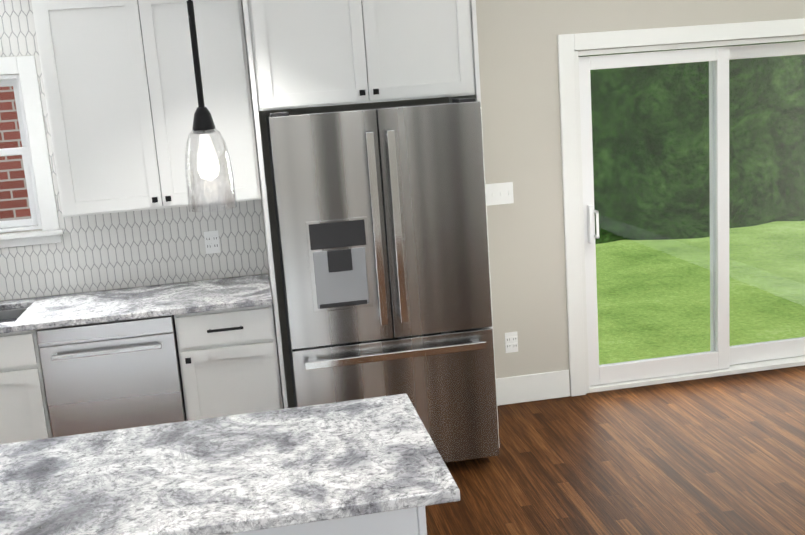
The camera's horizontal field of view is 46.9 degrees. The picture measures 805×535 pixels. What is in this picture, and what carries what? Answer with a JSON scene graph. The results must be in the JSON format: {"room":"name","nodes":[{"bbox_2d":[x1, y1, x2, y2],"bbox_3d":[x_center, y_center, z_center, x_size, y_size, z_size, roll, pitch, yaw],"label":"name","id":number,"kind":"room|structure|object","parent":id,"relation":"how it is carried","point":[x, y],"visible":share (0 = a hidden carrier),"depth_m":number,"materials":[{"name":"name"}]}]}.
{"room":"kitchen","nodes":[
{"label":"kitchen","id":0,"kind":"room"},
{"bbox_2d":[0,0,804,407],"bbox_3d":[-0.479,-0.307,5.106,7.410,2.440,0.150,-6,12,-9],"label":"wall","id":1,"kind":"structure","parent":0,"point":[520,98],"depth_m":5.14,"materials":[{"name":"beige paint"}]},
{"bbox_2d":[0,55,63,247],"bbox_3d":[-2.285,-0.557,4.712,1.000,0.950,0.190,-6,12,-9],"label":"window","id":2,"kind":"structure","parent":1,"relation":"in","point":[24,68],"depth_m":4.74,"materials":[{"name":"white wood"}]},
{"bbox_2d":[0,0,268,300],"bbox_3d":[-2.460,-0.538,4.633,3.416,1.517,0.006,-6,12,-9],"label":"backsplash","id":3,"kind":"structure","parent":1,"relation":"attached to","point":[97,252],"depth_m":4.89,"materials":[{"name":"tile"}]},
{"bbox_2d":[204,230,219,253],"bbox_3d":[-1.015,-0.135,4.953,0.075,0.120,0.008,-6,12,-9],"label":"outlet","id":4,"kind":"object","parent":3,"relation":"attached to","point":[212,244],"visible":1,"depth_m":4.95,"materials":[{"name":"white plastic"}]},
{"bbox_2d":[31,0,260,216],"bbox_3d":[-1.240,-0.846,4.611,0.955,1.078,0.348,-6,12,-9],"label":"upper cabinet","id":5,"kind":"object","parent":1,"relation":"attached to","point":[119,83],"visible":0.98,"depth_m":4.43,"materials":[{"name":"white wood"}]},
{"bbox_2d":[486,182,513,205],"bbox_3d":[0.540,-0.412,5.178,0.156,0.120,0.012,-6,12,-9],"label":"switch plate","id":6,"kind":"object","parent":1,"relation":"attached to","point":[498,193],"visible":0.56,"depth_m":5.17,"materials":[{"name":"white plastic"}]},
{"bbox_2d":[505,332,517,352],"bbox_3d":[0.629,0.432,5.356,0.075,0.120,0.008,-6,12,-9],"label":"electrical outlet plate","id":7,"kind":"object","parent":1,"relation":"attached to","point":[511,342],"visible":1,"depth_m":5.35,"materials":[{"name":"white plastic"}]},
{"bbox_2d":[496,370,569,405],"bbox_3d":[0.687,0.709,5.416,0.600,0.164,0.012,-6,12,-9],"label":"baseboard","id":8,"kind":"structure","parent":1,"relation":"attached to","point":[532,387],"depth_m":5.41,"materials":[{"name":"white wood"}]},
{"bbox_2d":[557,18,804,395],"bbox_3d":[1.880,-0.370,5.495,1.980,2.074,0.170,-6,12,-9],"label":"door frame","id":9,"kind":"structure","parent":1,"relation":"attached to","point":[569,45],"depth_m":5.24,"materials":[{"name":"white wood"}]},
{"bbox_2d":[578,41,804,385],"bbox_3d":[1.887,-0.321,5.482,1.736,1.915,0.155,-6,12,-9],"label":"door","id":10,"kind":"structure","parent":1,"relation":"in","point":[722,353],"depth_m":5.46,"materials":[{"name":"clear glass"}]},
{"bbox_2d":[425,365,804,534],"bbox_3d":[0.301,1.688,1.438,7.720,0.120,8.250,-6,12,-9],"label":"floor","id":11,"kind":"structure","parent":0,"point":[722,455],"depth_m":4.48,"materials":[{"name":"brown wood"}]},
{"bbox_2d":[36,315,186,436],"bbox_3d":[-1.405,0.640,4.687,0.616,0.885,0.655,-6,12,-9],"label":"dishwasher","id":12,"kind":"object","parent":11,"relation":"on","point":[109,376],"visible":0.54,"depth_m":4.38,"materials":[{"name":"silver metal"}]},
{"bbox_2d":[174,305,282,420],"bbox_3d":[-0.874,0.576,4.806,0.464,0.888,0.618,-6,12,-9],"label":"base cabinet","id":13,"kind":"object","parent":11,"relation":"on","point":[228,359],"depth_m":4.48,"materials":[{"name":"white wood"}]},
{"bbox_2d":[232,510,426,534],"bbox_3d":[-0.851,1.006,2.672,1.830,0.888,0.420,-6,12,-9],"label":"kitchen island","id":14,"kind":"object","parent":11,"relation":"on","point":[409,522],"depth_m":2.54,"materials":[{"name":"wood"}]},
{"bbox_2d":[0,394,459,534],"bbox_3d":[-0.837,0.577,2.458,1.860,0.030,0.740,-6,12,-9],"label":"island countertop","id":15,"kind":"structure","parent":14,"relation":"on","point":[248,473],"depth_m":2.44,"materials":[{"name":"grey stone"}]},
{"bbox_2d":[241,0,498,438],"bbox_3d":[-0.164,-0.258,4.757,1.075,2.437,0.646,-6,12,-9],"label":"tall cabinet","id":16,"kind":"object","parent":11,"relation":"on","point":[308,53],"visible":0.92,"depth_m":4.32,"materials":[{"name":"white wood"}]},
{"bbox_2d":[266,98,498,462],"bbox_3d":[-0.116,0.085,4.682,0.955,1.789,0.877,-6,12,-9],"label":"refrigerator","id":17,"kind":"object","parent":11,"relation":"on","point":[381,220],"visible":0.85,"depth_m":4.28,"materials":[{"name":"silver metal"}]},
{"bbox_3d":[-3.409,1.191,2.672,0.599,0.888,4.118,-6,12,-9],"label":"base cabinet","id":18,"kind":"object","parent":11,"relation":"on","visible":0},
{"bbox_2d":[0,274,272,333],"bbox_3d":[-2.340,0.376,4.496,3.407,0.231,0.630,-6,12,-9],"label":"countertop","id":19,"kind":"structure","parent":18,"relation":"on","point":[55,311],"depth_m":4.45,"materials":[{"name":"stone"}]},
{"bbox_3d":[0.120,-0.815,0.931,7.720,0.120,8.250,-6,12,-9],"label":"ceiling","id":20,"kind":"structure","parent":0,"visible":0},
{"bbox_2d":[185,0,236,211],"bbox_3d":[-0.554,-0.580,2.485,0.132,0.853,0.132,-6,12,-9],"label":"pendant light","id":21,"kind":"object","parent":20,"relation":"hanging from","point":[208,165],"visible":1,"depth_m":2.51,"materials":[{"name":"clear glass"}]},
{"label":"outside","id":22,"kind":"structure","parent":0,"visible":0},
{"bbox_2d":[596,221,804,364],"bbox_3d":[0.915,2.029,0.396,80.000,0.140,80.000,-6,12,-9],"label":"ground","id":23,"kind":"structure","parent":22,"point":[668,317],"depth_m":8.37,"materials":[{"name":"green plant"}]},
{"bbox_2d":[0,86,30,220],"bbox_3d":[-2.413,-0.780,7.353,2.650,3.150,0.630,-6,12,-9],"label":"brick house","id":24,"kind":"structure","parent":23,"relation":"on","point":[6,142],"depth_m":7.18,"materials":[{"name":"red brick"}]},
{"bbox_2d":[578,40,804,243],"bbox_3d":[2.926,-3.300,11.698,12.130,6.975,4.271,-6,12,-9],"label":"trees","id":25,"kind":"object","parent":23,"relation":"on","point":[636,73],"depth_m":10.57,"materials":[{"name":"green plant"}]}
]}

